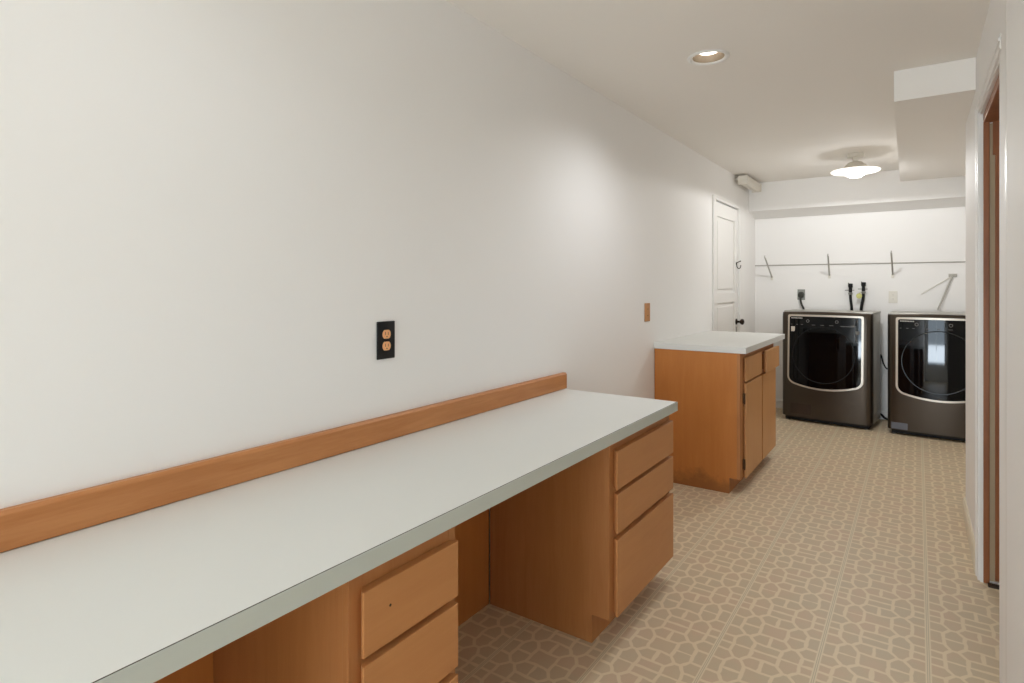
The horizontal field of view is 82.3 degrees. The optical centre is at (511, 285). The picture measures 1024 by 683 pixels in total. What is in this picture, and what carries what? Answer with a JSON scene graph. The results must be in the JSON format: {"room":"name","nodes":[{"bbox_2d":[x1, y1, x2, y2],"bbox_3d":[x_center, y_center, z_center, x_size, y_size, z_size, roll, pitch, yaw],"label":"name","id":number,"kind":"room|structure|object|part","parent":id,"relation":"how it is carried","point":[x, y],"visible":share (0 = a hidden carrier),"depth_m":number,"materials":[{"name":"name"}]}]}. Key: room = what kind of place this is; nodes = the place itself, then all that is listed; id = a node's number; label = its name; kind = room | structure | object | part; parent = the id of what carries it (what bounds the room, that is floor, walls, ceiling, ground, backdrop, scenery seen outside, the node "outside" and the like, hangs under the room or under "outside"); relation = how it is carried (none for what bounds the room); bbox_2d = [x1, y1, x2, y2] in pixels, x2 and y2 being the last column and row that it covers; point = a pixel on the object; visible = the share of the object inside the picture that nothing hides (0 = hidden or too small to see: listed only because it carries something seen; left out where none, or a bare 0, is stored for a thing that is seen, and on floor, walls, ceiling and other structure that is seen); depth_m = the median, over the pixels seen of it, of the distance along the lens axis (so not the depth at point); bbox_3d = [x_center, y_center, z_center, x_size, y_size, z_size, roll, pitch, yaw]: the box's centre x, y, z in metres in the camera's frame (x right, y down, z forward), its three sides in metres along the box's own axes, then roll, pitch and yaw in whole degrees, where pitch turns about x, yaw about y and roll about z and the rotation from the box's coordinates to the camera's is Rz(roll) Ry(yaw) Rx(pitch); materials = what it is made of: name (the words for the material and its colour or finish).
{"room":"laundry room","nodes":[
{"label":"laundry room","id":0,"kind":"room"},
{"bbox_2d":[0,0,754,599],"bbox_3d":[-0.624,0.113,1.752,0.100,2.375,11.570,0,0,35],"label":"wall","id":1,"kind":"structure","parent":0,"point":[212,212],"depth_m":1.68,"materials":[{"name":"white paint"}]},
{"bbox_2d":[377,321,394,359],"bbox_3d":[-0.419,0.180,1.952,0.008,0.125,0.080,0,0,35],"label":"duplex outlet","id":2,"kind":"object","parent":1,"relation":"attached to","point":[385,329],"visible":1,"depth_m":1.95,"materials":[{"name":"black plastic"}]},
{"bbox_2d":[382,341,390,350],"bbox_3d":[-0.417,0.200,1.950,0.003,0.029,0.035,0,0,35],"label":"receptacle","id":3,"kind":"object","parent":2,"relation":"attached to","point":[386,345],"depth_m":1.95,"materials":[{"name":"paint"}]},
{"bbox_2d":[382,330,390,338],"bbox_3d":[-0.417,0.161,1.950,0.003,0.029,0.035,0,0,35],"label":"receptacle","id":4,"kind":"object","parent":2,"relation":"attached to","point":[386,334],"depth_m":1.95,"materials":[{"name":"paint"}]},
{"bbox_2d":[645,303,649,321],"bbox_3d":[0.887,0.172,3.837,0.009,0.120,0.084,0,0,35],"label":"switch plate","id":5,"kind":"object","parent":1,"relation":"attached to","point":[647,305],"visible":1,"depth_m":3.83,"materials":[{"name":"brown wood"}]},
{"bbox_2d":[712,194,743,331],"bbox_3d":[2.002,0.255,5.449,0.129,2.090,0.960,0,0,35],"label":"door","id":6,"kind":"structure","parent":1,"relation":"in","point":[726,215],"depth_m":5.48,"materials":[{"name":"white paint"}]},
{"bbox_3d":[2.231,0.350,5.734,0.077,0.058,0.058,0,0,35],"label":"knob","id":7,"kind":"part","parent":6,"relation":"part of","materials":[{"name":"brown metal"}]},
{"bbox_2d":[735,175,760,192],"bbox_3d":[2.350,-1.012,5.841,0.134,0.083,0.596,0,0,35],"label":"fluorescent light","id":8,"kind":"object","parent":1,"relation":"attached to","point":[746,181],"visible":1,"depth_m":5.70,"materials":[{"name":"plastic"}]},
{"bbox_2d":[741,179,760,191],"bbox_3d":[2.367,-0.998,5.829,0.089,0.052,0.570,0,0,35],"label":"diffuser","id":9,"kind":"object","parent":8,"relation":"attached to","point":[751,184],"depth_m":5.78,"materials":[{"name":"plastic"}]},
{"bbox_2d":[446,0,990,182],"bbox_3d":[0.367,-1.105,1.066,2.510,0.060,11.570,0,0,35],"label":"ceiling","id":10,"kind":"structure","parent":0,"point":[803,86],"depth_m":2.79,"materials":[{"name":"white paint"}]},
{"bbox_2d":[687,49,729,65],"bbox_3d":[0.923,-1.124,2.754,0.191,0.114,0.191,0,0,35],"label":"recessed light","id":11,"kind":"object","parent":10,"relation":"in","point":[711,56],"visible":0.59,"depth_m":2.80,"materials":[{"name":"white paint"}]},
{"bbox_3d":[0.923,-1.125,2.754,0.106,0.060,0.106,0,0,35],"label":"bulb","id":12,"kind":"part","parent":11,"relation":"part of","materials":[{"name":"white glass"}]},
{"bbox_2d":[831,152,880,177],"bbox_3d":[2.788,-0.977,4.759,0.356,0.195,0.356,0,0,35],"label":"ceiling lamp","id":13,"kind":"object","parent":10,"relation":"hanging from","point":[856,168],"visible":1,"depth_m":4.71,"materials":[{"name":"glass"}]},
{"bbox_3d":[2.788,-0.897,4.759,0.140,0.036,0.140,0,0,35],"label":"bulb","id":14,"kind":"part","parent":13,"relation":"part of","materials":[{"name":"white glass"}]},
{"bbox_3d":[2.788,-0.927,4.759,0.356,0.023,0.356,0,0,35],"label":"lamp shade","id":15,"kind":"part","parent":13,"relation":"part of","materials":[{"name":"white glass"}]},
{"bbox_2d":[455,408,999,682],"bbox_3d":[0.367,1.330,1.066,2.510,0.060,11.570,0,0,35],"label":"floor","id":16,"kind":"structure","parent":0,"point":[844,555],"depth_m":2.52,"materials":[{"name":"plastic"}]},
{"bbox_2d":[154,652,212,682],"bbox_3d":[-0.950,0.926,1.085,0.012,0.748,0.799,0,0,35],"label":"panel","id":17,"kind":"object","parent":16,"relation":"on","point":[200,670],"visible":0.18,"depth_m":1.38,"materials":[{"name":"brown wood"}]},
{"bbox_2d":[213,526,457,682],"bbox_3d":[-0.436,0.925,1.412,0.552,0.750,0.320,0,0,35],"label":"base cabinet","id":18,"kind":"object","parent":16,"relation":"on","point":[396,621],"visible":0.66,"depth_m":1.24,"materials":[{"name":"brown wood"}]},
{"bbox_3d":[-0.233,0.873,1.271,0.017,0.646,0.320,0,0,35],"label":"frame","id":19,"kind":"part","parent":18,"relation":"part of","materials":[{"name":"brown wood"}]},
{"bbox_3d":[-0.215,0.818,1.264,0.020,0.148,0.286,0,0,35],"label":"drawer","id":20,"kind":"part","parent":18,"relation":"part of","materials":[{"name":"brown wood"}]},
{"bbox_3d":[-0.215,0.662,1.264,0.020,0.129,0.286,0,0,35],"label":"drawer","id":21,"kind":"part","parent":18,"relation":"part of","materials":[{"name":"brown wood"}]},
{"bbox_3d":[-0.215,1.052,1.264,0.020,0.280,0.286,0,0,35],"label":"drawer","id":22,"kind":"part","parent":18,"relation":"part of","materials":[{"name":"brown wood"}]},
{"bbox_2d":[455,509,488,625],"bbox_3d":[-0.338,0.926,2.054,0.010,0.748,0.844,0,0,35],"label":"panel","id":23,"kind":"object","parent":16,"relation":"on","point":[472,535],"visible":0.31,"depth_m":2.31,"materials":[{"name":"brown wood"}]},
{"bbox_2d":[490,415,672,642],"bbox_3d":[0.312,0.925,2.493,0.551,0.750,0.616,0,0,35],"label":"base cabinet","id":24,"kind":"object","parent":16,"relation":"on","point":[570,551],"visible":0.85,"depth_m":2.23,"materials":[{"name":"brown wood"}]},
{"bbox_3d":[0.515,0.873,2.353,0.017,0.646,0.616,0,0,35],"label":"frame","id":25,"kind":"part","parent":24,"relation":"part of","materials":[{"name":"brown wood"}]},
{"bbox_3d":[0.538,1.054,2.352,0.020,0.277,0.584,0,0,35],"label":"drawer","id":26,"kind":"part","parent":24,"relation":"part of","materials":[{"name":"brown wood"}]},
{"bbox_3d":[0.538,0.822,2.352,0.020,0.141,0.584,0,0,35],"label":"drawer","id":27,"kind":"part","parent":24,"relation":"part of","materials":[{"name":"brown wood"}]},
{"bbox_3d":[0.538,0.664,2.352,0.020,0.140,0.584,0,0,35],"label":"drawer","id":28,"kind":"part","parent":24,"relation":"part of","materials":[{"name":"brown wood"}]},
{"bbox_2d":[655,344,778,493],"bbox_3d":[1.497,0.860,4.200,0.594,0.880,1.030,0,0,35],"label":"base cabinet","id":29,"kind":"object","parent":16,"relation":"on","point":[724,422],"visible":0.85,"depth_m":3.78,"materials":[{"name":"brown wood"}]},
{"bbox_3d":[1.180,0.860,3.796,0.533,0.879,0.005,0,0,35],"label":"panel","id":30,"kind":"part","parent":29,"relation":"part of","materials":[{"name":"brown wood"}]},
{"bbox_2d":[654,331,784,353],"bbox_3d":[1.562,0.400,4.303,0.589,0.038,1.282,0,0,35],"label":"countertop","id":31,"kind":"structure","parent":29,"relation":"on","point":[708,341],"depth_m":4.02,"materials":[{"name":"white laminate"}]},
{"bbox_3d":[1.595,0.527,3.879,0.018,0.149,0.450,0,0,35],"label":"drawer","id":32,"kind":"part","parent":29,"relation":"part of","materials":[{"name":"brown wood"}]},
{"bbox_3d":[1.595,0.914,3.879,0.018,0.593,0.450,0,0,35],"label":"door","id":33,"kind":"part","parent":29,"relation":"part of","materials":[{"name":"brown wood"}]},
{"bbox_3d":[1.697,0.811,4.061,0.019,0.782,1.030,0,0,35],"label":"frame","id":34,"kind":"part","parent":29,"relation":"part of","materials":[{"name":"brown wood"}]},
{"bbox_3d":[1.868,0.914,4.272,0.018,0.593,0.448,0,0,35],"label":"door","id":35,"kind":"part","parent":29,"relation":"part of","materials":[{"name":"brown wood"}]},
{"bbox_3d":[1.887,0.527,4.259,0.018,0.149,0.448,0,0,35],"label":"drawer","id":36,"kind":"part","parent":29,"relation":"part of","materials":[{"name":"brown wood"}]},
{"bbox_2d":[783,309,880,429],"bbox_3d":[3.070,0.770,5.658,0.765,1.059,0.560,0,0,40],"label":"washing machine","id":37,"kind":"object","parent":16,"relation":"on","point":[831,358],"visible":1,"depth_m":5.44,"materials":[{"name":"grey metal"}]},
{"bbox_3d":[2.908,0.624,5.466,0.605,0.669,0.055,0,0,40],"label":"glass door","id":38,"kind":"part","parent":37,"relation":"part of","materials":[{"name":"black glass"}]},
{"bbox_3d":[2.911,0.624,5.469,0.639,0.703,0.056,0,0,40],"label":"door frame","id":39,"kind":"part","parent":37,"relation":"part of","materials":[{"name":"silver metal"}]},
{"bbox_3d":[3.116,0.251,5.713,0.761,0.020,0.416,0,0,40],"label":"panel","id":40,"kind":"part","parent":37,"relation":"part of","materials":[{"name":"grey metal"}]},
{"bbox_2d":[888,311,965,440],"bbox_3d":[3.764,0.769,5.149,0.755,1.061,0.632,0,0,37],"label":"dryer","id":41,"kind":"object","parent":16,"relation":"on","point":[927,350],"visible":0.7,"depth_m":4.97,"materials":[{"name":"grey metal"}]},
{"bbox_2d":[880,354,887,368],"bbox_3d":[3.624,0.976,5.673,0.146,0.625,0.034,0,0,42],"label":"cable","id":42,"kind":"object","parent":41,"relation":"attached to","point":[881,357],"visible":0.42,"depth_m":5.70,"materials":[{"name":"black rubber"}]},
{"bbox_3d":[3.807,0.249,5.206,0.751,0.020,0.488,0,0,37],"label":"panel","id":43,"kind":"part","parent":41,"relation":"part of","materials":[{"name":"grey metal"}]},
{"bbox_3d":[3.596,0.623,4.921,0.629,0.705,0.056,0,0,37],"label":"door frame","id":44,"kind":"part","parent":41,"relation":"part of","materials":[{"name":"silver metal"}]},
{"bbox_3d":[3.593,0.623,4.918,0.595,0.671,0.055,0,0,37],"label":"glass door","id":45,"kind":"part","parent":41,"relation":"part of","materials":[{"name":"black glass"}]},
{"bbox_3d":[-1.070,0.925,0.497,0.551,0.750,0.301,0,0,35],"label":"cabinet","id":46,"kind":"object","parent":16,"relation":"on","visible":0},
{"bbox_2d":[0,389,677,682],"bbox_3d":[-0.348,0.530,1.543,0.589,0.040,2.940,0,0,35],"label":"countertop","id":47,"kind":"structure","parent":46,"relation":"on","point":[144,596],"depth_m":1.18,"materials":[{"name":"white laminate"}]},
{"bbox_2d":[0,372,566,552],"bbox_3d":[-0.577,0.470,1.710,0.023,0.078,2.955,0,0,35],"label":"board","id":48,"kind":"object","parent":47,"relation":"on","point":[24,524],"visible":1,"depth_m":1.47,"materials":[{"name":"brown wood"}]},
{"bbox_2d":[755,207,965,409],"bbox_3d":[3.672,0.113,5.753,2.410,2.375,0.100,0,0,35],"label":"wall","id":49,"kind":"structure","parent":0,"point":[937,234],"depth_m":5.82,"materials":[{"name":"white paint"}]},
{"bbox_2d":[764,256,772,279],"bbox_3d":[2.705,-0.190,6.180,0.024,0.254,0.299,0,0,37],"label":"brace","id":50,"kind":"object","parent":49,"relation":"attached to","point":[764,256],"visible":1,"depth_m":6.20,"materials":[{"name":"grey metal"}]},
{"bbox_2d":[797,289,804,299],"bbox_3d":[3.026,0.090,6.133,0.072,0.110,0.008,0,0,35],"label":"power outlet","id":51,"kind":"object","parent":49,"relation":"attached to","point":[798,290],"visible":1,"depth_m":6.13,"materials":[{"name":"grey plastic"}]},
{"bbox_2d":[798,292,804,308],"bbox_3d":[3.018,0.332,6.115,0.067,0.530,0.041,0,0,35],"label":"plug","id":52,"kind":"object","parent":51,"relation":"attached to","point":[800,295],"visible":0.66,"depth_m":6.11,"materials":[{"name":"black plastic"}]},
{"bbox_2d":[827,254,830,277],"bbox_3d":[3.164,-0.198,5.862,0.024,0.240,0.299,0,0,32],"label":"brace","id":53,"kind":"object","parent":49,"relation":"attached to","point":[829,274],"visible":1,"depth_m":5.89,"materials":[{"name":"grey metal"}]},
{"bbox_3d":[3.170,-0.201,5.867,0.015,0.195,0.285,0,0,31],"label":"rod","id":54,"kind":"part","parent":53,"relation":"part of","materials":[{"name":"grey metal"}]},
{"bbox_2d":[776,399,887,419],"bbox_3d":[3.605,1.255,5.730,2.295,0.090,0.014,0,0,35],"label":"baseboard","id":55,"kind":"structure","parent":49,"relation":"attached to","point":[779,403],"depth_m":6.23,"materials":[{"name":"white paint"}]},
{"bbox_2d":[845,283,853,294],"bbox_3d":[3.372,0.025,5.852,0.082,0.119,0.076,0,0,35],"label":"water valve","id":56,"kind":"object","parent":49,"relation":"attached to","point":[850,285],"visible":1,"depth_m":5.82,"materials":[{"name":"metal"}]},
{"bbox_2d":[849,295,852,309],"bbox_3d":[3.385,0.683,5.836,0.058,1.195,0.032,0,0,-16],"label":"hose","id":57,"kind":"object","parent":56,"relation":"hanging from","point":[850,296],"visible":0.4,"depth_m":5.82,"materials":[{"name":"black rubber"}]},
{"bbox_2d":[749,170,965,218],"bbox_3d":[3.520,-0.900,5.620,2.308,0.348,0.289,0,0,35],"label":"soffit","id":58,"kind":"object","parent":49,"relation":"attached to","point":[881,191],"depth_m":5.64,"materials":[{"name":"white paint"}]},
{"bbox_2d":[755,261,965,265],"bbox_3d":[3.599,-0.222,5.735,2.306,0.011,0.011,0,0,35],"label":"wall rail","id":59,"kind":"object","parent":49,"relation":"attached to","point":[945,261],"visible":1,"depth_m":5.80,"materials":[{"name":"grey metal"}]},
{"bbox_2d":[856,281,865,298],"bbox_3d":[3.458,0.039,5.793,0.096,0.170,0.076,0,0,35],"label":"water valve","id":60,"kind":"object","parent":49,"relation":"attached to","point":[863,284],"visible":1,"depth_m":5.77,"materials":[{"name":"metal"}]},
{"bbox_2d":[860,293,864,310],"bbox_3d":[3.453,0.677,5.787,0.040,1.207,0.058,0,0,-4],"label":"hose","id":61,"kind":"object","parent":60,"relation":"hanging from","point":[863,295],"visible":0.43,"depth_m":5.77,"materials":[{"name":"black rubber"}]},
{"bbox_2d":[890,251,893,277],"bbox_3d":[3.604,-0.204,5.558,0.024,0.252,0.299,0,0,35],"label":"brace","id":62,"kind":"object","parent":49,"relation":"attached to","point":[892,274],"visible":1,"depth_m":5.57,"materials":[{"name":"grey metal"}]},
{"bbox_2d":[889,291,896,302],"bbox_3d":[3.688,0.107,5.675,0.072,0.114,0.009,0,0,35],"label":"wall outlet","id":63,"kind":"object","parent":49,"relation":"attached to","point":[892,294],"visible":1,"depth_m":5.67,"materials":[{"name":"white plastic"}]},
{"bbox_2d":[921,274,956,309],"bbox_3d":[3.975,0.057,5.459,0.272,0.340,0.037,0,0,35],"label":"brace","id":64,"kind":"object","parent":49,"relation":"attached to","point":[950,276],"visible":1,"depth_m":5.43,"materials":[{"name":"grey metal"}]},
{"bbox_3d":[4.012,0.064,5.431,0.128,0.327,0.016,0,0,26],"label":"rod","id":65,"kind":"part","parent":64,"relation":"part of","materials":[{"name":"grey metal"}]},
{"bbox_2d":[966,0,1023,682],"bbox_3d":[0.369,0.113,-0.474,0.753,2.375,8.840,0,0,35],"label":"wall","id":66,"kind":"structure","parent":0,"point":[1015,8],"depth_m":1.50,"materials":[{"name":"white paint"}]},
{"bbox_2d":[894,57,975,180],"bbox_3d":[3.057,-0.998,3.782,0.977,0.152,2.700,0,0,35],"label":"soffit","id":67,"kind":"object","parent":66,"relation":"attached to","point":[932,103],"depth_m":3.21,"materials":[{"name":"white paint"}]},
{"bbox_2d":[963,497,974,572],"bbox_3d":[2.346,1.255,3.006,0.014,0.090,0.865,0,0,35],"label":"baseboard","id":68,"kind":"structure","parent":66,"relation":"attached to","point":[969,530],"depth_m":2.97,"materials":[{"name":"beige paint"}]},
{"bbox_2d":[975,33,1000,581],"bbox_3d":[1.841,0.242,2.265,0.023,2.115,0.920,0,0,35],"label":"trim","id":69,"kind":"structure","parent":66,"relation":"attached to","point":[992,73],"depth_m":2.59,"materials":[{"name":"white paint"}]},
{"bbox_2d":[983,75,998,583],"bbox_3d":[1.890,0.274,2.219,0.109,2.053,0.800,0,0,35],"label":"trim","id":70,"kind":"structure","parent":66,"relation":"attached to","point":[991,114],"depth_m":2.56,"materials":[{"name":"brown wood"}]},
{"bbox_2d":[988,583,998,589],"bbox_3d":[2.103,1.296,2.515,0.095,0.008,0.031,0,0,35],"label":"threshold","id":71,"kind":"structure","parent":66,"relation":"attached to","point":[990,585],"depth_m":2.53,"materials":[{"name":"paint"}]},
{"bbox_2d":[990,123,998,582],"bbox_3d":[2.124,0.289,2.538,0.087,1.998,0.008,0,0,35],"label":"door","id":72,"kind":"structure","parent":66,"relation":"in","point":[992,157],"depth_m":2.55,"materials":[{"name":"beige reddish-brown stained wood"}]},
{"bbox_2d":[999,0,1004,682],"bbox_3d":[1.535,0.113,1.823,0.008,2.375,0.255,0,0,35],"label":"trim","id":73,"kind":"structure","parent":66,"relation":"attached to","point":[1001,2],"depth_m":1.88,"materials":[{"name":"white paint"}]},
{"bbox_2d":[1005,0,1006,682],"bbox_3d":[1.377,0.113,1.611,0.029,2.374,0.113,0,0,35],"label":"trim","id":74,"kind":"structure","parent":66,"relation":"attached to","point":[1005,0],"depth_m":1.62,"materials":[{"name":"white paint"}]}
]}

